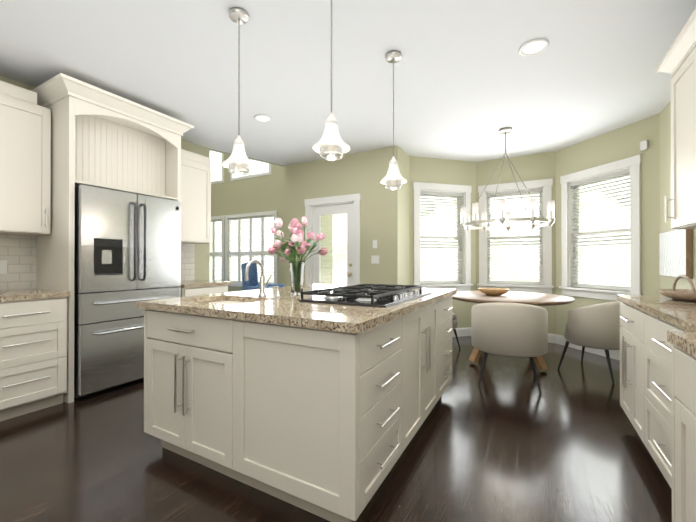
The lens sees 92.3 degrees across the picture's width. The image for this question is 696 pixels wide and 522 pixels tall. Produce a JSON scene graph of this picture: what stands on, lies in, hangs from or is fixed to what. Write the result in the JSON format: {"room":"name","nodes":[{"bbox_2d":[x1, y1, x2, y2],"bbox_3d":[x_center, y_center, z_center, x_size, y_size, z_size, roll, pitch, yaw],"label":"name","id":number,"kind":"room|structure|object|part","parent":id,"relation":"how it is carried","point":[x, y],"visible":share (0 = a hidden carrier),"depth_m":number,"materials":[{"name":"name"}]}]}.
{"room":"kitchen","nodes":[
{"label":"kitchen","id":0,"kind":"room"},
{"bbox_2d":[211,154,283,291],"bbox_3d":[-2.261,-1.560,9.283,6.030,5.500,0.120,0,0,29],"label":"wall","id":1,"kind":"structure","parent":0,"point":[255,194],"depth_m":9.49,"materials":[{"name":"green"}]},
{"bbox_2d":[210,151,276,286],"bbox_3d":[-2.638,-1.409,9.438,4.960,4.300,0.088,0,0,29],"label":"window","id":2,"kind":"structure","parent":1,"relation":"in","point":[217,168],"depth_m":9.73,"materials":[{"name":"white wood"}]},
{"bbox_2d":[284,166,332,283],"bbox_3d":[-0.345,-1.568,6.642,0.120,5.500,2.646,0,0,29],"label":"wall","id":3,"kind":"structure","parent":0,"point":[331,219],"depth_m":6.46,"materials":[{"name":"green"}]},
{"bbox_2d":[0,336,671,521],"bbox_3d":[-2.586,1.233,3.927,11.100,0.120,9.950,0,0,29],"label":"floor","id":4,"kind":"structure","parent":0,"point":[505,440],"depth_m":1.92,"materials":[{"name":"brown wood"}]},
{"bbox_2d":[0,297,66,421],"bbox_3d":[-2.684,0.729,2.644,0.666,0.880,0.525,0,0,29],"label":"base cabinet","id":5,"kind":"object","parent":4,"relation":"on","point":[25,362],"visible":1,"depth_m":2.51,"materials":[{"name":"beige wood"}]},
{"bbox_2d":[0,288,70,301],"bbox_3d":[-3.111,0.266,1.863,0.677,0.040,2.325,0,0,29],"label":"countertop","id":6,"kind":"structure","parent":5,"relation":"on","point":[18,294],"depth_m":2.59,"materials":[{"name":"stone"}]},
{"bbox_2d":[31,73,193,402],"bbox_3d":[-2.286,-0.154,3.314,0.717,2.650,1.180,0,0,29],"label":"surround","id":7,"kind":"object","parent":4,"relation":"on","point":[95,143],"visible":0.71,"depth_m":3.00,"materials":[{"name":"beige wood"}]},
{"bbox_2d":[74,185,180,397],"bbox_3d":[-2.263,0.271,3.300,0.756,1.800,0.890,0,0,29],"label":"fridge","id":8,"kind":"object","parent":4,"relation":"on","point":[104,249],"depth_m":3.00,"materials":[{"name":"grey metal"}]},
{"bbox_3d":[-1.960,0.041,3.133,0.063,1.181,0.712,0,0,29],"label":"fridge handle","id":9,"kind":"part","parent":8,"relation":"part of","materials":[{"name":"silver metal"}]},
{"bbox_2d":[181,280,230,296],"bbox_3d":[-1.905,0.713,4.041,0.677,0.920,0.635,0,0,29],"label":"base cabinet","id":10,"kind":"object","parent":4,"relation":"on","point":[193,291],"depth_m":3.87,"materials":[{"name":"beige wood"}]},
{"bbox_3d":[-1.905,0.273,4.042,0.677,0.040,0.635,0,0,29],"label":"left base cabinet top","id":11,"kind":"part","parent":10,"relation":"part of","materials":[{"name":"beige stone"}]},
{"bbox_2d":[241,262,284,290],"bbox_3d":[-1.847,0.605,7.273,0.888,1.162,0.800,0,0,-1],"label":"armchair","id":12,"kind":"object","parent":4,"relation":"on","point":[251,283],"visible":0.19,"depth_m":7.33,"materials":[{"name":"fabric"}]},
{"bbox_2d":[136,284,456,521],"bbox_3d":[-0.163,0.709,2.502,1.541,0.920,1.921,0,0,29],"label":"kitchen island","id":13,"kind":"object","parent":4,"relation":"on","point":[293,415],"depth_m":1.64,"materials":[{"name":"beige wood"}]},
{"bbox_2d":[245,260,279,296],"bbox_3d":[-0.586,0.118,2.280,0.178,0.257,0.193,0,0,29],"label":"faucet","id":14,"kind":"object","parent":13,"relation":"on","point":[263,283],"visible":1,"depth_m":2.34,"materials":[{"name":"silver metal"}]},
{"bbox_3d":[-0.165,0.361,2.511,1.530,0.225,1.910,0,0,29],"label":"kitchen island top","id":15,"kind":"part","parent":13,"relation":"part of","materials":[{"name":"beige stone"}]},
{"bbox_2d":[268,216,327,294],"bbox_3d":[-0.391,-0.041,2.507,0.444,0.577,0.469,0,0,29],"label":"vase","id":16,"kind":"object","parent":13,"relation":"on","point":[297,267],"visible":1,"depth_m":2.45,"materials":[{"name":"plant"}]},
{"bbox_3d":[-0.072,0.653,2.326,1.211,0.553,1.701,0,0,29],"label":"kitchen island handle","id":17,"kind":"part","parent":13,"relation":"part of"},
{"bbox_2d":[299,284,431,307],"bbox_3d":[0.173,0.216,2.296,0.570,0.061,0.920,0,0,29],"label":"cooktop","id":18,"kind":"object","parent":13,"relation":"in","point":[382,295],"visible":1,"depth_m":2.06,"materials":[{"name":"grey metal"}]},
{"bbox_2d":[452,312,460,348],"bbox_3d":[1.127,0.779,4.418,0.612,0.798,0.669,0,0,35],"label":"chair","id":19,"kind":"object","parent":4,"relation":"on","point":[454,322],"visible":0.08,"depth_m":4.25,"materials":[{"name":"fabric"}]},
{"bbox_2d":[471,302,547,393],"bbox_3d":[1.558,0.775,3.257,0.669,0.798,0.612,0,0,24],"label":"chair","id":20,"kind":"object","parent":4,"relation":"on","point":[510,329],"visible":1,"depth_m":3.00,"materials":[{"name":"fabric"}]},
{"bbox_2d":[452,291,574,370],"bbox_3d":[1.887,0.787,3.997,1.360,0.751,1.360,0,0,29],"label":"dining table","id":21,"kind":"object","parent":4,"relation":"on","point":[537,299],"visible":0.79,"depth_m":3.66,"materials":[{"name":"brown wood"}]},
{"bbox_2d":[478,288,509,295],"bbox_3d":[1.749,0.370,4.017,0.357,0.080,0.264,0,0,29],"label":"bowl","id":22,"kind":"object","parent":21,"relation":"on","point":[494,291],"visible":1,"depth_m":3.93,"materials":[{"name":"brown wood"}]},
{"bbox_2d":[557,301,620,383],"bbox_3d":[2.630,0.776,3.510,0.669,0.798,0.612,0,0,-31],"label":"chair","id":23,"kind":"object","parent":4,"relation":"on","point":[596,326],"visible":0.77,"depth_m":3.26,"materials":[{"name":"fabric"}]},
{"bbox_2d":[620,302,635,429],"bbox_3d":[2.116,0.727,2.030,0.627,0.880,0.620,0,0,29],"label":"base cabinet","id":24,"kind":"object","parent":4,"relation":"on","point":[627,330],"depth_m":2.20,"materials":[{"name":"beige wood"}]},
{"bbox_2d":[636,309,684,475],"bbox_3d":[1.759,0.725,1.386,0.627,0.880,0.968,0,0,29],"label":"base cabinet","id":25,"kind":"object","parent":4,"relation":"on","point":[651,410],"depth_m":1.82,"materials":[{"name":"beige wood"}]},
{"bbox_2d":[617,295,695,357],"bbox_3d":[1.205,0.262,0.529,0.767,0.040,4.170,0,0,29],"label":"countertop","id":26,"kind":"structure","parent":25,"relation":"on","point":[681,314],"depth_m":1.62,"materials":[{"name":"stone"}]},
{"bbox_2d":[657,275,695,301],"bbox_3d":[2.174,0.128,2.102,0.340,0.237,0.425,0,0,29],"label":"tray","id":27,"kind":"object","parent":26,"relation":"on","point":[682,294],"visible":1,"depth_m":2.08,"materials":[{"name":"beige wicker"}]},
{"bbox_2d":[664,338,695,521],"bbox_3d":[1.229,0.722,0.561,0.756,0.880,0.988,0,0,29],"label":"base cabinet","id":28,"kind":"object","parent":4,"relation":"on","point":[679,366],"depth_m":1.10,"materials":[{"name":"beige wood"}]},
{"bbox_2d":[0,75,695,335],"bbox_3d":[-0.434,-1.583,2.042,5.440,5.500,8.460,0,0,29],"label":"wall","id":29,"kind":"structure","parent":0,"point":[386,219],"depth_m":4.69,"materials":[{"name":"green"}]},
{"bbox_2d":[0,260,6,273],"bbox_3d":[-2.951,0.052,2.847,0.007,0.115,0.070,0,0,29],"label":"electrical outlet plate","id":30,"kind":"object","parent":29,"relation":"attached to","point":[3,266],"visible":1,"depth_m":2.86,"materials":[{"name":"white plastic"}]},
{"bbox_2d":[0,80,50,235],"bbox_3d":[-2.834,-0.821,2.707,0.346,1.180,0.568,0,0,29],"label":"upper cabinet","id":31,"kind":"object","parent":29,"relation":"attached to","point":[25,158],"visible":1,"depth_m":2.71,"materials":[{"name":"beige wood"}]},
{"bbox_2d":[44,208,47,227],"bbox_3d":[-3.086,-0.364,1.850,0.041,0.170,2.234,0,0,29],"label":"handle","id":32,"kind":"object","parent":31,"relation":"attached to","point":[46,222],"visible":0.88,"depth_m":2.81,"materials":[{"name":"silver metal"}]},
{"bbox_2d":[181,149,210,243],"bbox_3d":[-2.054,-0.776,4.117,0.347,1.100,0.615,0,0,29],"label":"upper cabinet","id":33,"kind":"object","parent":29,"relation":"attached to","point":[195,198],"visible":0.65,"depth_m":4.11,"materials":[{"name":"beige wood"}]},
{"bbox_2d":[304,193,360,284],"bbox_3d":[-0.226,0.102,5.097,0.984,2.150,0.165,0,0,29],"label":"door","id":34,"kind":"structure","parent":29,"relation":"attached to","point":[316,209],"depth_m":5.07,"materials":[{"name":"white wood"}]},
{"bbox_2d":[371,255,378,263],"bbox_3d":[0.383,-0.023,4.711,0.120,0.115,0.008,0,0,29],"label":"switch plate","id":35,"kind":"object","parent":29,"relation":"attached to","point":[374,259],"depth_m":4.71,"materials":[{"name":"white plastic"}]},
{"bbox_2d":[373,240,376,247],"bbox_3d":[0.379,-0.236,4.715,0.070,0.115,0.008,0,0,29],"label":"switch plate","id":36,"kind":"object","parent":29,"relation":"attached to","point":[374,241],"depth_m":4.71,"materials":[{"name":"white plastic"}]},
{"bbox_2d":[413,182,472,290],"bbox_3d":[1.444,-0.353,5.188,1.020,1.660,0.180,0,0,-16],"label":"window","id":37,"kind":"structure","parent":29,"relation":"in","point":[461,194],"depth_m":5.18,"materials":[{"name":"white wood"}]},
{"bbox_2d":[477,178,553,293],"bbox_3d":[2.523,-0.353,5.088,1.020,1.660,0.180,0,0,29],"label":"window","id":38,"kind":"structure","parent":29,"relation":"in","point":[543,187],"depth_m":5.05,"materials":[{"name":"white wood"}]},
{"bbox_2d":[452,327,619,359],"bbox_3d":[-1.203,1.116,6.426,10.700,0.130,3.840,0,0,29],"label":"baseboard","id":39,"kind":"structure","parent":29,"relation":"attached to","point":[562,340],"depth_m":4.66,"materials":[{"name":"white wood"}]},
{"bbox_2d":[559,155,642,300],"bbox_3d":[3.180,-0.356,4.226,0.180,1.660,1.020,0,0,-16],"label":"window","id":40,"kind":"structure","parent":29,"relation":"in","point":[571,184],"depth_m":4.18,"materials":[{"name":"white wood"}]},
{"bbox_2d":[640,140,648,150],"bbox_3d":[3.276,-1.278,3.697,0.030,0.100,0.070,0,0,-16],"label":"sensor","id":41,"kind":"object","parent":29,"relation":"attached to","point":[644,145],"visible":0.98,"depth_m":3.68,"materials":[{"name":"white plastic"}]},
{"bbox_2d":[659,229,692,278],"bbox_3d":[3.068,-0.070,3.146,0.041,0.440,0.690,0,0,29],"label":"framed artwork","id":42,"kind":"object","parent":29,"relation":"attached to","point":[675,253],"visible":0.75,"depth_m":3.04,"materials":[{"name":"brown wood"}]},
{"bbox_2d":[668,32,695,228],"bbox_3d":[2.262,-0.801,2.008,0.347,1.164,0.524,0,0,29],"label":"upper cabinet","id":43,"kind":"object","parent":29,"relation":"attached to","point":[678,64],"depth_m":2.17,"materials":[{"name":"beige wood"}]},
{"bbox_2d":[665,196,672,221],"bbox_3d":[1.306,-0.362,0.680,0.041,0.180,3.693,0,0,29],"label":"handle","id":44,"kind":"object","parent":43,"relation":"attached to","point":[666,212],"visible":1,"depth_m":2.29,"materials":[{"name":"silver metal"}]},
{"bbox_2d":[688,20,695,227],"bbox_3d":[2.054,-0.802,1.633,0.347,1.164,0.585,0,0,29],"label":"upper cabinet","id":45,"kind":"object","parent":29,"relation":"attached to","point":[691,31],"depth_m":2.01,"materials":[{"name":"beige wood"}]},
{"bbox_2d":[0,0,695,165],"bbox_3d":[-0.453,-1.643,2.059,5.390,0.120,8.470,0,0,29],"label":"ceiling","id":46,"kind":"structure","parent":0,"point":[470,81],"depth_m":2.71,"materials":[{"name":"white paint"}]},
{"bbox_2d":[222,7,254,175],"bbox_3d":[-0.698,-1.064,2.141,0.200,1.034,0.200,0,0,29],"label":"pendant light","id":47,"kind":"object","parent":46,"relation":"hanging from","point":[238,162],"visible":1,"depth_m":2.12,"materials":[{"name":"white glass"}]},
{"bbox_2d":[254,114,271,122],"bbox_3d":[-0.938,-1.572,3.693,0.200,0.009,0.200,0,0,29],"label":"recessed light","id":48,"kind":"object","parent":46,"relation":"in","point":[263,118],"visible":0.98,"depth_m":3.69,"materials":[{"name":"white"}]},
{"bbox_2d":[313,0,349,160],"bbox_3d":[-0.089,-1.065,1.816,0.200,1.034,0.200,0,0,29],"label":"pendant light","id":49,"kind":"object","parent":46,"relation":"hanging from","point":[331,145],"visible":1,"depth_m":1.78,"materials":[{"name":"white glass"}]},
{"bbox_2d":[381,50,406,189],"bbox_3d":[0.349,-1.062,2.567,0.200,1.034,0.200,0,0,29],"label":"pendant light","id":50,"kind":"object","parent":46,"relation":"hanging from","point":[393,179],"visible":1,"depth_m":2.54,"materials":[{"name":"white glass"}]},
{"bbox_2d":[460,127,554,231],"bbox_3d":[1.887,-0.983,4.002,0.992,1.183,1.036,0,0,29],"label":"chandelier","id":51,"kind":"object","parent":46,"relation":"hanging from","point":[504,216],"visible":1,"depth_m":3.89,"materials":[{"name":"silver metal"}]},
{"bbox_2d":[518,38,548,55],"bbox_3d":[1.370,-1.576,2.473,0.200,0.009,0.200,0,0,29],"label":"recessed light","id":52,"kind":"object","parent":46,"relation":"in","point":[534,47],"visible":1,"depth_m":2.47,"materials":[{"name":"white"}]},
{"label":"outside","id":53,"kind":"structure","parent":0,"visible":0},
{"bbox_2d":[210,176,629,286],"bbox_3d":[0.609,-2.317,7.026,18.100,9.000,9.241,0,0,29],"label":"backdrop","id":54,"kind":"structure","parent":53,"point":[334,223],"depth_m":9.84,"materials":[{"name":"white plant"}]}
]}

